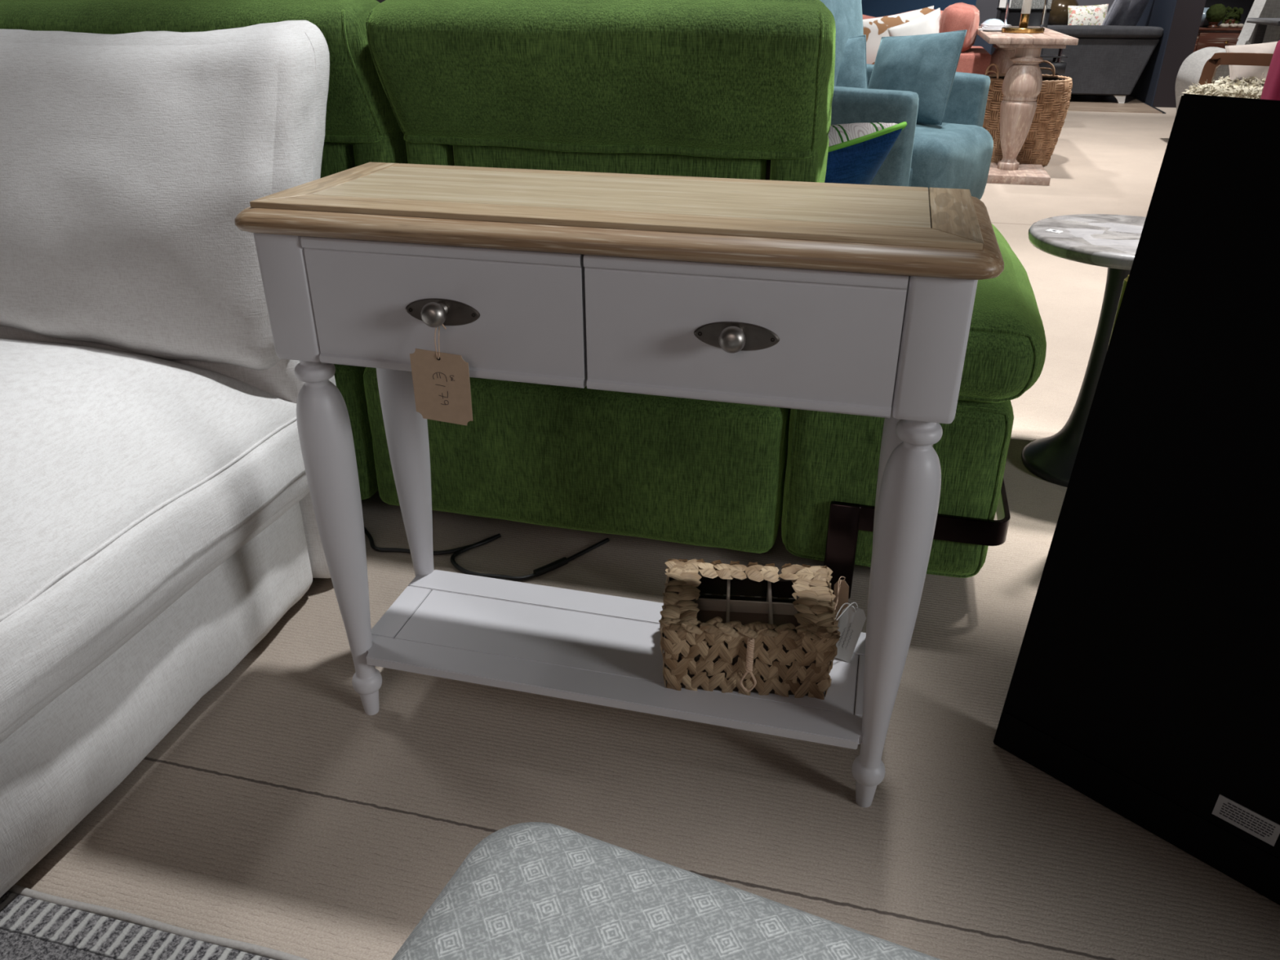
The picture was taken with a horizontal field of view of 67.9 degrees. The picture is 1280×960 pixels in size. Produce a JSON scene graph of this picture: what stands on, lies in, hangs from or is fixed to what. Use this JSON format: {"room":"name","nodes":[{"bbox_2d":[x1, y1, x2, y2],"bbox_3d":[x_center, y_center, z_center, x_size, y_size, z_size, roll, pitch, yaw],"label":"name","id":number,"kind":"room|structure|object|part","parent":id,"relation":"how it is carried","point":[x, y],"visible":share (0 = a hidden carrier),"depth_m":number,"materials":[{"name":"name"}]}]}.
{"room":"store","nodes":[
{"label":"store","id":0,"kind":"room"},
{"bbox_2d":[14,94,1279,959],"bbox_3d":[2.436,-1.108,4.350,14.000,0.050,14.700,7,28,13],"label":"floor","id":1,"kind":"structure","parent":0,"point":[278,813],"depth_m":1.34,"materials":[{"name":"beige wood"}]},
{"bbox_2d":[0,884,309,959],"bbox_3d":[-0.979,0.841,0.549,1.300,0.011,1.501,7,28,13],"label":"rug","id":2,"kind":"object","parent":1,"relation":"on","point":[34,925],"visible":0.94,"depth_m":1.12,"materials":[{"name":"grey fabric"}]},
{"bbox_2d":[0,20,336,897],"bbox_3d":[-1.262,-0.117,1.359,1.314,0.944,1.359,7,28,13],"label":"sofa","id":3,"kind":"object","parent":1,"relation":"on","point":[157,519],"visible":0.81,"depth_m":1.48,"materials":[{"name":"fabric"}]},
{"bbox_3d":[-1.282,0.032,1.293,1.236,0.039,1.082,7,28,13],"label":"seam cord","id":4,"kind":"part","parent":3,"relation":"part of","materials":[{"name":"white fabric"}]},
{"bbox_2d":[0,338,309,743],"bbox_3d":[-1.280,0.091,1.323,1.285,0.387,1.091,7,28,13],"label":"seat cushion","id":5,"kind":"object","parent":3,"relation":"on","point":[153,492],"depth_m":1.33,"materials":[{"name":"white fabric"}]},
{"bbox_3d":[-1.317,0.264,1.403,1.268,0.228,1.056,7,28,13],"label":"seat","id":6,"kind":"part","parent":3,"relation":"part of","materials":[{"name":"white fabric"}]},
{"bbox_2d":[0,20,329,370],"bbox_3d":[-0.963,-0.507,1.647,0.890,0.520,0.364,7,28,13],"label":"cushion","id":7,"kind":"object","parent":3,"relation":"on","point":[129,162],"depth_m":1.51,"materials":[{"name":"white fabric"}]},
{"bbox_3d":[-1.161,-0.162,1.822,1.274,0.593,0.156,7,28,13],"label":"frame","id":8,"kind":"part","parent":3,"relation":"part of","materials":[{"name":"white fabric"}]},
{"bbox_3d":[-0.547,-0.461,1.555,0.033,0.484,0.184,7,28,13],"label":"seam cord","id":9,"kind":"part","parent":3,"relation":"part of","materials":[{"name":"white fabric"}]},
{"bbox_2d":[364,526,608,581],"bbox_3d":[-0.354,0.130,1.907,0.556,0.016,0.193,7,28,13],"label":"power cable","id":10,"kind":"object","parent":1,"relation":"on","point":[563,561],"visible":0.91,"depth_m":1.87,"materials":[{"name":"black rubber"}]},
{"bbox_2d":[0,0,1046,599],"bbox_3d":[-0.324,-0.542,2.127,2.262,1.004,1.008,7,28,13],"label":"sofa","id":11,"kind":"object","parent":1,"relation":"on","point":[731,89],"visible":0.44,"depth_m":1.66,"materials":[{"name":"green fabric"}]},
{"bbox_3d":[-0.863,-0.601,2.021,0.678,0.328,0.201,7,28,13],"label":"panel","id":12,"kind":"part","parent":11,"relation":"part of","materials":[{"name":"green fabric"}]},
{"bbox_3d":[-0.047,-0.504,1.837,0.585,0.330,0.201,7,28,13],"label":"panel","id":13,"kind":"part","parent":11,"relation":"part of","materials":[{"name":"green fabric"}]},
{"bbox_3d":[-0.044,-0.502,1.848,0.716,0.330,0.130,7,28,13],"label":"frame","id":14,"kind":"part","parent":11,"relation":"part of","materials":[{"name":"green fabric"}]},
{"bbox_2d":[824,121,906,184],"bbox_3d":[0.357,-0.705,2.265,0.484,0.316,0.367,-4,28,-8],"label":"cushion","id":15,"kind":"object","parent":11,"relation":"on","point":[856,153],"visible":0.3,"depth_m":2.10,"materials":[{"name":"blue fabric"}]},
{"bbox_3d":[0.544,-0.180,2.031,0.384,0.356,0.905,7,28,13],"label":"arm","id":16,"kind":"part","parent":11,"relation":"part of"},
{"bbox_3d":[0.589,-0.110,2.012,0.297,0.048,0.845,7,28,13],"label":"sled leg","id":17,"kind":"part","parent":11,"relation":"part of","materials":[{"name":"brown metal"}]},
{"bbox_2d":[234,161,1004,807],"bbox_3d":[-0.026,0.008,1.315,0.864,0.780,0.350,7,28,13],"label":"console table","id":18,"kind":"object","parent":1,"relation":"on","point":[851,299],"visible":1,"depth_m":1.10,"materials":[{"name":"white wood"}]},
{"bbox_3d":[-0.418,0.094,1.344,0.068,0.600,0.068,7,28,13],"label":"leg","id":19,"kind":"part","parent":18,"relation":"part of","materials":[{"name":"grey paint"}]},
{"bbox_3d":[-0.365,-0.002,1.527,0.068,0.600,0.068,7,28,13],"label":"leg","id":20,"kind":"part","parent":18,"relation":"part of","materials":[{"name":"grey paint"}]},
{"bbox_3d":[-0.234,-0.190,1.086,0.029,0.029,0.032,7,28,13],"label":"knob","id":21,"kind":"part","parent":18,"relation":"part of","materials":[{"name":"silver metal"}]},
{"bbox_2d":[409,324,472,425],"bbox_3d":[-0.234,-0.132,1.115,0.077,0.144,0.018,7,28,13],"label":"price tag","id":22,"kind":"object","parent":18,"relation":"hanging from","point":[441,380],"visible":0.95,"depth_m":1.12,"materials":[{"name":"brown"}]},
{"bbox_3d":[-0.227,-0.198,1.108,0.339,0.155,0.023,7,28,13],"label":"drawer","id":23,"kind":"part","parent":18,"relation":"part of","materials":[{"name":"grey paint"}]},
{"bbox_3d":[-0.053,-0.288,1.045,0.817,0.006,0.056,7,28,13],"label":"rail","id":24,"kind":"part","parent":18,"relation":"part of","materials":[{"name":"brown wood"}]},
{"bbox_3d":[-0.024,-0.325,1.152,0.864,0.028,0.332,7,28,13],"label":"moulding","id":25,"kind":"part","parent":18,"relation":"part of","materials":[{"name":"brown wood"}]},
{"bbox_3d":[-0.021,-0.347,1.159,0.721,0.006,0.205,7,28,13],"label":"panel","id":26,"kind":"part","parent":18,"relation":"part of","materials":[{"name":"brown wood"}]},
{"bbox_3d":[-0.025,0.255,1.428,0.685,0.015,0.135,7,28,13],"label":"shelf panel","id":27,"kind":"part","parent":18,"relation":"part of","materials":[{"name":"grey paint"}]},
{"bbox_3d":[0.007,-0.398,1.257,0.721,0.006,0.023,7,28,13],"label":"rail","id":28,"kind":"part","parent":18,"relation":"part of","materials":[{"name":"brown wood"}]},
{"bbox_3d":[0.099,-0.150,1.011,0.029,0.029,0.032,7,28,13],"label":"knob","id":29,"kind":"part","parent":18,"relation":"part of","materials":[{"name":"silver metal"}]},
{"bbox_3d":[0.106,-0.159,1.033,0.341,0.155,0.023,7,28,13],"label":"drawer","id":30,"kind":"part","parent":18,"relation":"part of","materials":[{"name":"grey paint"}]},
{"bbox_2d":[658,557,840,699],"bbox_3d":[0.154,0.214,1.369,0.250,0.121,0.187,2,28,5],"label":"woven box","id":31,"kind":"object","parent":18,"relation":"on","point":[768,628],"visible":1,"depth_m":1.31,"materials":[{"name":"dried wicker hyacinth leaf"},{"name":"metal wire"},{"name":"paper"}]},
{"bbox_3d":[0.154,0.188,1.359,0.226,0.050,0.158,2,28,5],"label":"lid","id":32,"kind":"part","parent":31,"relation":"part of","materials":[{"name":"wicker"}]},
{"bbox_2d":[833,576,848,621],"bbox_3d":[0.294,0.193,1.395,0.027,0.123,0.056,7,28,13],"label":"tag","id":33,"kind":"object","parent":31,"relation":"attached to","point":[841,587],"visible":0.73,"depth_m":1.41,"materials":[{"name":"paper"}]},
{"bbox_2d":[835,602,866,662],"bbox_3d":[0.295,0.223,1.381,0.058,0.085,0.034,-23,35,-36],"label":"tag","id":34,"kind":"object","parent":31,"relation":"attached to","point":[852,619],"visible":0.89,"depth_m":1.39,"materials":[{"name":"white paper"}]},
{"bbox_3d":[0.289,0.194,1.373,0.055,0.026,0.020,-16,32,-28],"label":"cord","id":35,"kind":"part","parent":34,"relation":"part of","materials":[{"name":"white fabric"}]},
{"bbox_3d":[0.310,0.180,1.179,0.068,0.600,0.068,7,28,13],"label":"leg","id":36,"kind":"part","parent":18,"relation":"part of","materials":[{"name":"grey paint"}]},
{"bbox_3d":[0.363,0.085,1.362,0.068,0.600,0.068,7,28,13],"label":"leg","id":37,"kind":"part","parent":18,"relation":"part of","materials":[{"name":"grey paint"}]},
{"bbox_2d":[391,822,941,959],"bbox_3d":[0.133,0.684,0.409,0.885,0.420,0.788,11,30,21],"label":"footstool","id":38,"kind":"object","parent":1,"relation":"on","point":[528,891],"visible":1,"depth_m":0.68,"materials":[{"name":"grey fabric"}]},
{"bbox_2d":[831,63,993,199],"bbox_3d":[1.076,-1.714,4.614,1.149,0.780,0.928,20,34,34],"label":"armchair","id":39,"kind":"object","parent":1,"relation":"on","point":[957,153],"visible":0.33,"depth_m":4.18,"materials":[{"name":"fabric"}]},
{"bbox_2d":[819,0,863,86],"bbox_3d":[0.860,-2.077,4.548,0.282,0.574,0.607,20,34,33],"label":"cushion","id":40,"kind":"object","parent":39,"relation":"on","point":[847,15],"visible":0.14,"depth_m":4.46,"materials":[{"name":"teal fabric"}]},
{"bbox_2d":[835,34,867,88],"bbox_3d":[0.895,-1.904,4.557,0.427,0.414,0.155,1,28,3],"label":"cushion","id":41,"kind":"object","parent":39,"relation":"on","point":[852,73],"visible":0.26,"depth_m":4.49,"materials":[{"name":"fabric"}]},
{"bbox_3d":[0.806,-1.523,4.379,0.923,0.544,0.128,20,34,34],"label":"arm","id":42,"kind":"part","parent":39,"relation":"part of","materials":[{"name":"teal fabric"}]},
{"bbox_2d":[867,29,967,124],"bbox_3d":[1.289,-1.908,4.531,0.227,0.442,0.521,-22,35,-36],"label":"cushion","id":43,"kind":"object","parent":39,"relation":"on","point":[926,65],"visible":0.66,"depth_m":4.40,"materials":[{"name":"fabric"}]},
{"bbox_3d":[1.303,-1.834,4.912,0.923,0.572,0.144,20,34,34],"label":"arm","id":44,"kind":"part","parent":39,"relation":"part of","materials":[{"name":"teal fabric"}]},
{"bbox_2d":[911,122,993,199],"bbox_3d":[1.191,-1.522,4.618,0.862,0.403,0.690,20,34,34],"label":"seat cushion","id":45,"kind":"object","parent":39,"relation":"on","point":[947,155],"depth_m":4.26,"materials":[{"name":"teal fabric"}]},
{"bbox_2d":[861,0,976,17],"bbox_3d":[1.981,-4.155,7.757,1.522,2.200,0.060,7,28,13],"label":"wall","id":46,"kind":"structure","parent":1,"relation":"on","point":[874,8],"depth_m":7.82,"materials":[{"name":"blue paint"}]},
{"bbox_2d":[862,9,991,75],"bbox_3d":[1.318,-2.897,6.806,2.168,0.850,0.933,7,28,13],"label":"sofa","id":47,"kind":"object","parent":1,"relation":"on","point":[976,60],"visible":0.06,"depth_m":6.14,"materials":[{"name":"fabric"}]},
{"bbox_2d":[862,5,933,64],"bbox_3d":[1.720,-2.976,6.502,0.613,0.480,0.184,11,29,20],"label":"cushion","id":48,"kind":"object","parent":47,"relation":"on","point":[874,28],"visible":0.26,"depth_m":6.47,"materials":[{"name":"white fabric"}]},
{"bbox_2d":[887,8,940,36],"bbox_3d":[1.846,-2.876,6.288,0.449,0.444,0.126,11,29,20],"label":"cushion","id":49,"kind":"object","parent":47,"relation":"on","point":[928,24],"visible":0.37,"depth_m":6.22,"materials":[{"name":"fabric"}]},
{"bbox_2d":[938,2,979,53],"bbox_3d":[2.133,-3.025,6.358,0.254,0.297,0.624,10,29,19],"label":"bolster cushion","id":50,"kind":"object","parent":47,"relation":"on","point":[957,16],"visible":0.73,"depth_m":6.10,"materials":[{"name":"pink fabric"}]},
{"bbox_3d":[2.185,-2.722,6.647,0.377,0.528,0.933,7,28,13],"label":"arm","id":51,"kind":"part","parent":47,"relation":"part of","materials":[{"name":"pink fabric"}]},
{"bbox_2d":[972,34,991,53],"bbox_3d":[3.904,-4.518,10.180,1.600,0.600,0.400,7,28,13],"label":"sideboard","id":52,"kind":"object","parent":1,"relation":"on","point":[980,42],"visible":0.02,"depth_m":10.00,"materials":[{"name":"blue wood"}]},
{"bbox_2d":[1047,0,1079,25],"bbox_3d":[4.361,-4.857,9.836,0.336,0.320,0.336,7,28,13],"label":"vase","id":53,"kind":"object","parent":52,"relation":"on","point":[1059,14],"visible":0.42,"depth_m":9.73,"materials":[{"name":"brown ceramic"}]},
{"bbox_2d":[990,0,1052,54],"bbox_3d":[3.123,-3.571,7.913,0.400,1.020,0.450,7,28,13],"label":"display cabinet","id":54,"kind":"object","parent":1,"relation":"on","point":[1001,13],"visible":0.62,"depth_m":7.63,"materials":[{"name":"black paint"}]},
{"bbox_2d":[976,26,1078,186],"bbox_3d":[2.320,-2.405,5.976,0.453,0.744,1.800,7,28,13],"label":"pedestal table","id":55,"kind":"object","parent":1,"relation":"on","point":[1016,55],"visible":0.71,"depth_m":5.34,"materials":[{"name":"brown pink-beige marble"}]},
{"bbox_2d":[978,28,1001,30],"bbox_3d":[2.233,-2.854,6.024,0.140,0.008,0.200,12,30,22],"label":"magazine","id":56,"kind":"object","parent":55,"relation":"on","point":[980,28],"visible":0.29,"depth_m":5.95,"materials":[{"name":"white paper"}]},
{"bbox_2d":[982,26,1001,29],"bbox_3d":[2.241,-2.865,6.027,0.140,0.008,0.200,8,29,16],"label":"magazine","id":57,"kind":"object","parent":56,"relation":"on","point":[983,28],"visible":0.52,"depth_m":5.95,"materials":[{"name":"white paper"}]},
{"bbox_2d":[981,25,1003,27],"bbox_3d":[2.249,-2.876,6.031,0.140,0.008,0.200,5,28,10],"label":"magazine","id":58,"kind":"object","parent":57,"relation":"on","point":[984,26],"visible":0.52,"depth_m":5.95,"materials":[{"name":"white paper"}]},
{"bbox_2d":[980,23,1004,26],"bbox_3d":[2.257,-2.886,6.034,0.140,0.008,0.200,2,28,4],"label":"magazine","id":59,"kind":"object","parent":58,"relation":"on","point":[984,24],"visible":0.76,"depth_m":5.98,"materials":[{"name":"white paper"}]},
{"bbox_2d":[980,18,1004,27],"bbox_3d":[2.353,-3.042,6.333,0.156,0.054,0.156,7,28,13],"label":"bowl","id":60,"kind":"object","parent":55,"relation":"on","point":[991,20],"visible":0.59,"depth_m":6.29,"materials":[{"name":"white ceramic"}]},
{"bbox_2d":[982,0,1048,33],"bbox_3d":[2.250,-2.856,5.645,0.345,0.360,0.244,7,28,13],"label":"candle holders","id":61,"kind":"object","parent":55,"relation":"on","point":[1022,16],"visible":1,"depth_m":5.60,"materials":[{"name":"gold metal"}]},
{"bbox_3d":[2.157,-1.790,5.553,0.395,0.046,0.440,7,28,13],"label":"plate","id":62,"kind":"part","parent":55,"relation":"part of","materials":[{"name":"brown wood"}]},
{"bbox_2d":[982,60,1072,166],"bbox_3d":[2.366,-2.279,5.913,0.542,0.584,0.541,-24,36,-38],"label":"seagrass basket","id":63,"kind":"object","parent":1,"relation":"on","point":[1053,102],"visible":0.58,"depth_m":5.75,"materials":[{"name":"wicker"}]},
{"bbox_3d":[2.137,-2.454,5.772,0.014,0.062,0.162,-5,28,-9],"label":"handle","id":64,"kind":"part","parent":63,"relation":"part of","materials":[{"name":"brown wicker"}]},
{"bbox_3d":[2.135,-2.471,5.763,0.075,0.102,0.147,7,28,13],"label":"handle","id":65,"kind":"part","parent":63,"relation":"part of","materials":[{"name":"brown wicker"}]},
{"bbox_3d":[2.524,-2.554,5.964,0.161,0.061,0.015,23,35,37],"label":"handle","id":66,"kind":"part","parent":63,"relation":"part of","materials":[{"name":"brown wicker"}]},
{"bbox_3d":[2.525,-2.572,5.955,0.144,0.101,0.081,7,28,13],"label":"handle","id":67,"kind":"part","parent":63,"relation":"part of","materials":[{"name":"brown wicker"}]},
{"bbox_2d":[1038,48,1067,75],"bbox_3d":[3.098,-3.065,7.387,0.300,0.610,0.300,7,28,13],"label":"metal side table","id":68,"kind":"object","parent":1,"relation":"on","point":[1060,65],"visible":0.28,"depth_m":7.18,"materials":[{"name":"black paint"}]},
{"bbox_3d":[3.161,-3.001,7.263,0.024,0.610,0.024,7,28,13],"label":"leg","id":69,"kind":"part","parent":68,"relation":"part of","materials":[{"name":"brown metal"}]},
{"bbox_2d":[1021,213,1146,487],"bbox_3d":[1.026,-0.273,2.107,0.402,0.544,0.403,7,28,13],"label":"side table","id":70,"kind":"object","parent":1,"relation":"on","point":[1111,242],"visible":0.44,"depth_m":2.06,"materials":[{"name":"grey stone"}]},
{"bbox_2d":[1041,25,1163,103],"bbox_3d":[4.274,-4.104,9.311,1.215,0.656,1.080,7,28,13],"label":"sofa","id":71,"kind":"object","parent":1,"relation":"on","point":[1105,60],"visible":0.59,"depth_m":8.80,"materials":[{"name":"grey fabric"}]},
{"bbox_2d":[1067,4,1108,25],"bbox_3d":[4.269,-4.394,9.080,0.374,0.271,0.142,3,28,6],"label":"floral cushion","id":72,"kind":"object","parent":71,"relation":"on","point":[1095,15],"visible":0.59,"depth_m":9.03,"materials":[{"name":"fabric"}]},
{"bbox_2d":[1102,0,1131,25],"bbox_3d":[4.536,-4.417,9.014,0.346,0.477,0.202,-19,33,-32],"label":"cushion","id":73,"kind":"object","parent":71,"relation":"on","point":[1118,9],"visible":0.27,"depth_m":8.92,"materials":[{"name":"fabric"}]},
{"bbox_2d":[1120,0,1149,26],"bbox_3d":[4.669,-4.462,9.057,0.366,0.495,0.214,-15,31,-27],"label":"cushion","id":74,"kind":"object","parent":71,"relation":"on","point":[1136,8],"visible":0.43,"depth_m":9.01,"materials":[{"name":"fabric"}]},
{"bbox_2d":[1067,95,1162,113],"bbox_3d":[3.979,-3.598,9.060,1.550,0.006,1.348,7,28,13],"label":"rug","id":75,"kind":"object","parent":1,"relation":"on","point":[1077,103],"depth_m":8.78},
{"bbox_2d":[1106,275,1128,350],"bbox_3d":[0.859,-0.107,1.776,0.042,0.556,0.042,7,28,13],"label":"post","id":76,"kind":"object","parent":1,"relation":"on","point":[1126,279],"visible":0.06,"depth_m":1.67,"materials":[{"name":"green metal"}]},
{"bbox_2d":[993,93,1279,905],"bbox_3d":[1.002,0.125,0.965,0.341,0.896,1.050,-23,35,-37],"label":"display panel","id":77,"kind":"object","parent":1,"relation":"on","point":[1145,681],"visible":1,"depth_m":1.16,"materials":[{"name":"black"}]},
{"bbox_2d":[1219,802,1275,836],"bbox_3d":[0.744,0.417,1.166,0.003,0.020,0.057,-23,35,-37],"label":"label","id":78,"kind":"object","parent":77,"relation":"on","point":[1228,802],"depth_m":1.17,"materials":[{"name":"white paper"}]},
{"bbox_2d":[1193,26,1242,52],"bbox_3d":[5.686,-3.992,9.132,0.925,0.638,0.548,7,28,13],"label":"chest","id":79,"kind":"object","parent":1,"relation":"on","point":[1218,37],"visible":0.18,"depth_m":8.86,"materials":[{"name":"brown wood"}]},
{"bbox_2d":[1200,7,1209,26],"bbox_3d":[5.365,-4.417,9.078,0.264,0.165,0.264,7,28,13],"label":"vase","id":80,"kind":"object","parent":79,"relation":"on","point":[1204,22],"visible":0.2,"depth_m":8.99,"materials":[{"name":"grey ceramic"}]},
{"bbox_2d":[1205,4,1226,27],"bbox_3d":[5.362,-4.323,8.858,0.168,0.203,0.171,7,28,13],"label":"topiary","id":81,"kind":"object","parent":79,"relation":"on","point":[1215,13],"visible":1,"depth_m":8.81,"materials":[{"name":"green plant"}]},
{"bbox_2d":[1207,22,1219,27],"bbox_3d":[5.362,-4.258,8.894,0.090,0.055,0.090,7,28,13],"label":"pot","id":82,"kind":"object","parent":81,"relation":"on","point":[1211,24],"depth_m":8.87,"materials":[{"name":"ceramic"}]},
{"bbox_2d":[1219,23,1227,27],"bbox_3d":[5.432,-4.229,8.854,0.067,0.041,0.046,7,28,13],"label":"shell","id":83,"kind":"object","parent":79,"relation":"on","point":[1222,25],"visible":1,"depth_m":8.84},
{"bbox_2d":[1228,23,1235,28],"bbox_3d":[5.501,-4.220,8.838,0.047,0.040,0.069,1,28,1],"label":"shell","id":84,"kind":"object","parent":79,"relation":"on","point":[1231,25],"visible":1,"depth_m":8.82,"materials":[{"name":"white"}]},
{"bbox_2d":[1222,5,1244,27],"bbox_3d":[5.609,-4.386,9.001,0.179,0.182,0.122,7,28,13],"label":"potted plant","id":85,"kind":"object","parent":79,"relation":"on","point":[1235,13],"visible":0.94,"depth_m":8.98,"materials":[{"name":"green plant"}]},
{"bbox_3d":[5.593,-4.337,9.030,0.100,0.067,0.098,7,28,13],"label":"pot","id":86,"kind":"part","parent":85,"relation":"part of","materials":[{"name":"white ceramic"}]},
{"bbox_2d":[1236,23,1244,28],"bbox_3d":[5.571,-4.212,8.823,0.068,0.042,0.045,-6,28,-11],"label":"shell","id":87,"kind":"object","parent":79,"relation":"on","point":[1239,25],"visible":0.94,"depth_m":8.81,"materials":[{"name":"white"}]},
{"bbox_2d":[1175,0,1279,111],"bbox_3d":[4.286,-2.832,6.450,1.081,1.063,0.930,7,28,13],"label":"armchair","id":88,"kind":"object","parent":1,"relation":"on","point":[1190,70],"visible":0.19,"depth_m":6.27,"materials":[{"name":"fabric"}]},
{"bbox_3d":[3.874,-2.637,6.467,0.319,0.532,0.580,7,28,13],"label":"arm","id":89,"kind":"part","parent":88,"relation":"part of","materials":[{"name":"grey fabric"}]},
{"bbox_2d":[1198,52,1273,85],"bbox_3d":[3.227,-1.810,4.615,0.835,0.950,0.640,22,35,36],"label":"wooden armchair","id":90,"kind":"object","parent":1,"relation":"on","point":[1210,68],"visible":0.18,"depth_m":4.49,"materials":[{"name":"brown wood"}]},
{"bbox_2d":[1181,72,1265,98],"bbox_3d":[3.074,-1.865,4.551,0.763,0.164,0.665,22,35,36],"label":"sheepskin","id":91,"kind":"object","parent":90,"relation":"on","point":[1243,88],"visible":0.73,"depth_m":4.48,"materials":[{"name":"white fur"}]},
{"bbox_2d":[1225,41,1277,82],"bbox_3d":[2.997,-1.977,4.546,0.366,0.250,0.166,4,28,7],"label":"cushion","id":92,"kind":"object","parent":91,"relation":"on","point":[1238,71],"visible":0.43,"depth_m":4.52,"materials":[{"name":"fabric"}]},
{"bbox_2d":[1246,17,1279,44],"bbox_3d":[4.144,-2.364,5.821,0.825,0.815,0.600,7,28,13],"label":"table","id":93,"kind":"object","parent":1,"relation":"on","point":[1261,23],"visible":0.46,"depth_m":5.91,"materials":[{"name":"grey wood"}]},
{"bbox_3d":[3.877,-2.498,6.107,0.050,0.788,0.050,7,28,13],"label":"leg","id":94,"kind":"part","parent":93,"relation":"part of","materials":[{"name":"grey fabric"}]},
{"bbox_2d":[1260,40,1279,100],"bbox_3d":[2.874,-1.473,4.135,0.380,0.813,0.201,7,28,13],"label":"pouffe","id":95,"kind":"object","parent":1,"relation":"on","point":[1271,89],"visible":0.14,"depth_m":4.03,"materials":[{"name":"fabric"}]},
{"bbox_2d":[975,0,1254,26],"bbox_3d":[4.233,-5.710,9.871,14.000,3.000,0.200,7,28,13],"label":"wall","id":96,"kind":"structure","parent":0,"point":[988,10],"depth_m":9.96,"materials":[{"name":"grey paint"}]},
{"bbox_2d":[1128,0,1177,106],"bbox_3d":[4.921,-5.152,8.802,0.008,3.000,1.755,7,28,13],"label":"wall","id":97,"kind":"structure","parent":0,"point":[1157,13],"depth_m":8.85,"materials":[{"name":"blue paint"}]},
{"bbox_2d":[1131,96,1165,113],"bbox_3d":[4.744,-3.511,8.891,0.025,0.008,1.400,7,28,13],"label":"trim","id":98,"kind":"structure","parent":97,"relation":"attached to","point":[1162,112],"depth_m":8.65,"materials":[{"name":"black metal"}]},
{"bbox_2d":[1152,0,1205,107],"bbox_3d":[5.036,-5.137,8.774,0.230,3.000,1.760,7,28,13],"label":"wall pillar","id":99,"kind":"structure","parent":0,"point":[1188,14],"depth_m":8.47,"materials":[{"name":"paint"}]}
]}

